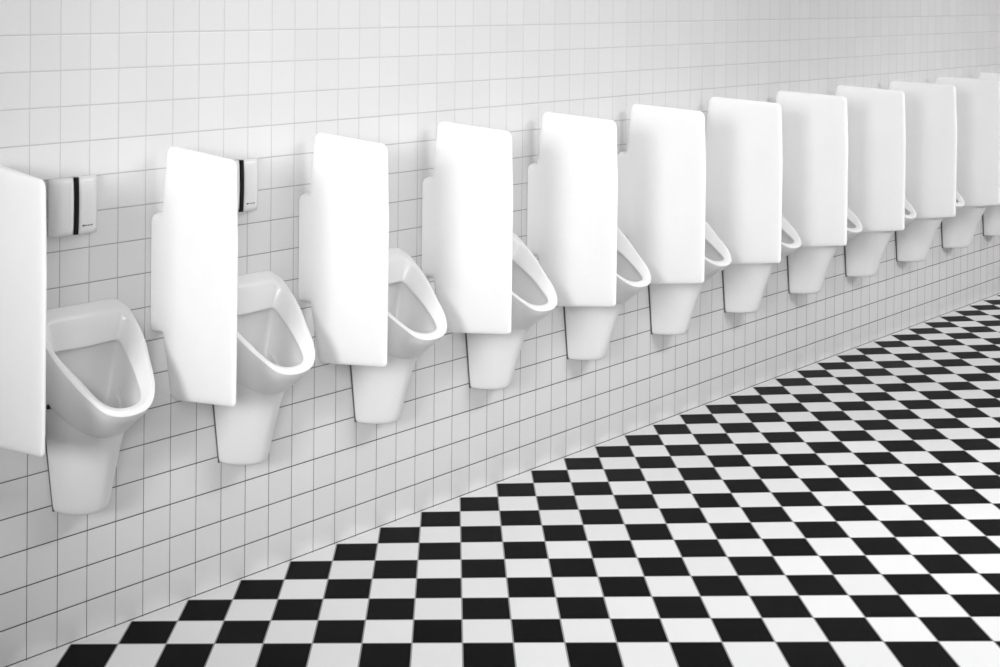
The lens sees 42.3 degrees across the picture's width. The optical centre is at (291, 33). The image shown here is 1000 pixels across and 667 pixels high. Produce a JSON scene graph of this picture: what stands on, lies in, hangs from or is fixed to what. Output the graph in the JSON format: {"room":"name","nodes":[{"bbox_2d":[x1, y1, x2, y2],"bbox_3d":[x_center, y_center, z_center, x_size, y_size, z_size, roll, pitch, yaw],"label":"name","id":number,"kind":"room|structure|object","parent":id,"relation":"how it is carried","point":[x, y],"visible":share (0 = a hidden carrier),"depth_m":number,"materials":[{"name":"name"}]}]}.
{"room":"public restroom","nodes":[
{"label":"public restroom","id":0,"kind":"room"},
{"bbox_2d":[0,0,999,666],"bbox_3d":[1.048,0.342,5.223,17.662,2.870,0.111,-1,1,-40],"label":"wall","id":1,"kind":"structure","parent":0,"point":[104,89],"depth_m":4.49,"materials":[{"name":"white tile"}]},
{"bbox_2d":[0,165,46,456],"bbox_3d":[-0.737,0.743,3.374,0.087,0.771,0.426,-1,1,-40],"label":"divider panel","id":2,"kind":"object","parent":1,"relation":"attached to","point":[23,242],"visible":1,"depth_m":3.27,"materials":[{"name":"white plastic"}]},
{"bbox_2d":[47,175,96,236],"bbox_3d":[-0.638,0.506,3.700,0.162,0.170,0.049,-1,1,-40],"label":"flush plate","id":3,"kind":"object","parent":1,"relation":"attached to","point":[71,201],"visible":1,"depth_m":3.67,"materials":[{"name":"white plastic"}]},
{"bbox_2d":[45,299,154,514],"bbox_3d":[-0.526,1.102,3.620,0.324,0.596,0.330,-1,1,-40],"label":"urinal","id":4,"kind":"object","parent":1,"relation":"attached to","point":[100,380],"visible":0.93,"depth_m":3.64,"materials":[{"name":"white ceramic"}]},
{"bbox_2d":[46,299,154,437],"bbox_3d":[-0.526,1.017,3.618,0.325,0.428,0.331,-1,1,-40],"label":"bowl","id":5,"kind":"object","parent":4,"relation":"on","point":[100,380],"depth_m":3.68,"materials":[{"name":"white ceramic"}]},
{"bbox_2d":[151,146,237,406],"bbox_3d":[-0.270,0.732,3.769,0.087,0.771,0.426,-1,1,-40],"label":"divider panel","id":6,"kind":"object","parent":1,"relation":"attached to","point":[194,238],"visible":1,"depth_m":3.73,"materials":[{"name":"white plastic"}]},
{"bbox_2d":[234,158,257,211],"bbox_3d":[-0.172,0.495,4.095,0.162,0.170,0.049,-1,1,-40],"label":"flush plate","id":7,"kind":"object","parent":1,"relation":"attached to","point":[247,169],"visible":0.6,"depth_m":4.09,"materials":[{"name":"white plastic"}]},
{"bbox_2d":[212,271,314,464],"bbox_3d":[-0.065,1.092,4.010,0.324,0.596,0.330,-1,1,-40],"label":"urinal","id":8,"kind":"object","parent":1,"relation":"attached to","point":[275,345],"visible":0.76,"depth_m":4.03,"materials":[{"name":"white ceramic"}]},
{"bbox_2d":[236,271,314,393],"bbox_3d":[-0.065,1.006,4.008,0.325,0.428,0.331,-1,1,-40],"label":"bowl","id":9,"kind":"object","parent":8,"relation":"on","point":[275,345],"depth_m":4.10,"materials":[{"name":"white ceramic"}]},
{"bbox_2d":[298,132,388,366],"bbox_3d":[0.190,0.722,4.158,0.087,0.771,0.426,-1,1,-40],"label":"divider panel","id":10,"kind":"object","parent":1,"relation":"attached to","point":[344,215],"visible":1,"depth_m":4.12,"materials":[{"name":"white plastic"}]},
{"bbox_2d":[350,248,446,423],"bbox_3d":[0.397,1.081,4.401,0.324,0.596,0.330,-1,1,-40],"label":"urinal","id":11,"kind":"object","parent":1,"relation":"attached to","point":[417,321],"visible":0.66,"depth_m":4.41,"materials":[{"name":"white ceramic"}]},
{"bbox_2d":[387,248,446,358],"bbox_3d":[0.397,0.995,4.399,0.325,0.428,0.331,-1,1,-40],"label":"bowl","id":12,"kind":"object","parent":11,"relation":"on","point":[417,321],"depth_m":4.47,"materials":[{"name":"white ceramic"}]},
{"bbox_2d":[422,121,512,333],"bbox_3d":[0.649,0.711,4.546,0.087,0.771,0.426,-1,1,-40],"label":"divider panel","id":13,"kind":"object","parent":1,"relation":"attached to","point":[467,201],"visible":0.97,"depth_m":4.51,"materials":[{"name":"white plastic"}]},
{"bbox_2d":[465,233,556,388],"bbox_3d":[0.858,1.070,4.791,0.324,0.596,0.330,-1,1,-40],"label":"urinal","id":14,"kind":"object","parent":1,"relation":"attached to","point":[492,359],"visible":0.59,"depth_m":4.80,"materials":[{"name":"white ceramic"}]},
{"bbox_2d":[511,233,556,328],"bbox_3d":[0.858,0.985,4.789,0.325,0.428,0.331,-1,1,-40],"label":"bowl","id":15,"kind":"object","parent":14,"relation":"on","point":[534,296],"depth_m":4.82,"materials":[{"name":"white ceramic"}]},
{"bbox_2d":[527,112,617,306],"bbox_3d":[1.113,0.700,4.939,0.087,0.771,0.426,-1,1,-40],"label":"divider panel","id":16,"kind":"object","parent":1,"relation":"attached to","point":[572,191],"visible":0.91,"depth_m":4.90,"materials":[{"name":"white plastic"}]},
{"bbox_2d":[563,227,650,359],"bbox_3d":[1.320,1.060,5.181,0.324,0.596,0.330,-1,1,-40],"label":"urinal","id":17,"kind":"object","parent":1,"relation":"attached to","point":[588,330],"visible":0.44,"depth_m":5.18,"materials":[{"name":"white ceramic"}]},
{"bbox_2d":[616,227,650,303],"bbox_3d":[1.319,0.974,5.180,0.325,0.428,0.331,-1,1,-40],"label":"bowl","id":18,"kind":"object","parent":17,"relation":"on","point":[633,275],"depth_m":5.18,"materials":[{"name":"white ceramic"}]},
{"bbox_2d":[617,104,705,283],"bbox_3d":[1.573,0.690,5.329,0.087,0.771,0.426,-1,1,-40],"label":"divider panel","id":19,"kind":"object","parent":1,"relation":"attached to","point":[662,168],"visible":0.84,"depth_m":5.29,"materials":[{"name":"white plastic"}]},
{"bbox_2d":[648,221,731,334],"bbox_3d":[1.781,1.049,5.572,0.324,0.596,0.330,-1,1,-40],"label":"urinal","id":20,"kind":"object","parent":1,"relation":"attached to","point":[671,306],"visible":0.44,"depth_m":5.57,"materials":[{"name":"white ceramic"}]},
{"bbox_2d":[704,221,731,280],"bbox_3d":[1.781,0.963,5.570,0.325,0.428,0.331,-1,1,-40],"label":"bowl","id":21,"kind":"object","parent":20,"relation":"on","point":[717,256],"depth_m":5.54,"materials":[{"name":"white ceramic"}]},
{"bbox_2d":[705,96,782,264],"bbox_3d":[2.040,0.679,5.723,0.087,0.771,0.426,-1,1,-40],"label":"divider panel","id":22,"kind":"object","parent":1,"relation":"attached to","point":[743,138],"visible":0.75,"depth_m":5.67,"materials":[{"name":"white plastic"}]},
{"bbox_2d":[722,216,800,312],"bbox_3d":[2.242,1.038,5.962,0.324,0.596,0.330,-1,1,-40],"label":"urinal","id":23,"kind":"object","parent":1,"relation":"attached to","point":[744,285],"visible":0.41,"depth_m":5.96,"materials":[{"name":"white ceramic"}]},
{"bbox_2d":[781,216,800,259],"bbox_3d":[2.242,0.953,5.960,0.325,0.428,0.331,-1,1,-40],"label":"bowl","id":24,"kind":"object","parent":23,"relation":"on","point":[790,239],"depth_m":5.91,"materials":[{"name":"white ceramic"}]},
{"bbox_2d":[776,90,847,247],"bbox_3d":[2.501,0.668,6.113,0.087,0.771,0.426,-1,1,-40],"label":"divider panel","id":25,"kind":"object","parent":1,"relation":"attached to","point":[814,126],"visible":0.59,"depth_m":6.05,"materials":[{"name":"white plastic"}]},
{"bbox_2d":[787,208,862,293],"bbox_3d":[2.704,1.028,6.353,0.324,0.596,0.330,-1,1,-40],"label":"urinal","id":26,"kind":"object","parent":1,"relation":"attached to","point":[807,267],"visible":0.32,"depth_m":6.35,"materials":[{"name":"white ceramic"}]},
{"bbox_2d":[830,208,862,246],"bbox_3d":[2.704,0.942,6.351,0.325,0.428,0.331,-1,1,-40],"label":"bowl","id":27,"kind":"object","parent":26,"relation":"on","point":[854,226],"depth_m":6.29,"materials":[{"name":"white ceramic"}]},
{"bbox_2d":[835,85,905,232],"bbox_3d":[2.961,0.658,6.503,0.087,0.771,0.426,-1,1,-40],"label":"divider panel","id":28,"kind":"object","parent":1,"relation":"attached to","point":[876,116],"visible":0.64,"depth_m":6.43,"materials":[{"name":"white plastic"}]},
{"bbox_2d":[844,199,916,276],"bbox_3d":[3.165,1.017,6.743,0.324,0.596,0.330,-1,1,-40],"label":"urinal","id":29,"kind":"object","parent":1,"relation":"attached to","point":[863,253],"visible":0.3,"depth_m":6.74,"materials":[{"name":"white ceramic"}]},
{"bbox_2d":[884,199,916,231],"bbox_3d":[3.165,0.931,6.741,0.325,0.428,0.331,-1,1,-40],"label":"bowl","id":30,"kind":"object","parent":29,"relation":"on","point":[910,213],"depth_m":6.67,"materials":[{"name":"white ceramic"}]},
{"bbox_2d":[888,80,956,218],"bbox_3d":[3.424,0.647,6.894,0.087,0.771,0.426,-1,1,-40],"label":"divider panel","id":31,"kind":"object","parent":1,"relation":"attached to","point":[930,108],"visible":0.57,"depth_m":6.81,"materials":[{"name":"white plastic"}]},
{"bbox_2d":[895,191,964,261],"bbox_3d":[3.627,1.006,7.134,0.324,0.596,0.330,-1,1,-40],"label":"urinal","id":32,"kind":"object","parent":1,"relation":"attached to","point":[913,243],"visible":0.33,"depth_m":7.13,"materials":[{"name":"white ceramic"}]},
{"bbox_2d":[933,191,964,218],"bbox_3d":[3.626,0.921,7.132,0.325,0.428,0.331,-1,1,-40],"label":"bowl","id":33,"kind":"object","parent":32,"relation":"on","point":[960,202],"depth_m":7.05,"materials":[{"name":"white ceramic"}]},
{"bbox_2d":[941,206,988,247],"bbox_3d":[4.088,0.996,7.524,0.324,0.596,0.330,-1,1,-40],"label":"urinal","id":34,"kind":"object","parent":1,"relation":"attached to","point":[958,231],"visible":0.23,"depth_m":7.52,"materials":[{"name":"white ceramic"}]},
{"bbox_2d":[935,76,999,206],"bbox_3d":[3.885,0.636,7.284,0.087,0.771,0.426,-1,1,-40],"label":"divider panel","id":35,"kind":"object","parent":1,"relation":"attached to","point":[977,100],"visible":0.52,"depth_m":7.20,"materials":[{"name":"white plastic"}]},
{"bbox_2d":[978,72,999,80],"bbox_3d":[4.346,0.626,7.675,0.087,0.771,0.426,-1,1,-40],"label":"divider panel","id":36,"kind":"object","parent":1,"relation":"attached to","point":[982,75],"visible":0.15,"depth_m":7.72,"materials":[{"name":"white plastic"}]},
{"bbox_2d":[982,205,999,235],"bbox_3d":[4.549,0.985,7.915,0.324,0.596,0.330,-1,1,-40],"label":"urinal","id":37,"kind":"object","parent":1,"relation":"attached to","point":[990,217],"visible":0.2,"depth_m":7.94,"materials":[{"name":"white ceramic"}]},
{"bbox_2d":[11,294,999,666],"bbox_3d":[2.397,1.683,3.356,17.940,0.436,4.531,-1,1,-40],"label":"floor","id":38,"kind":"structure","parent":0,"point":[841,510],"depth_m":4.15,"materials":[{"name":"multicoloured tile"}]}
]}

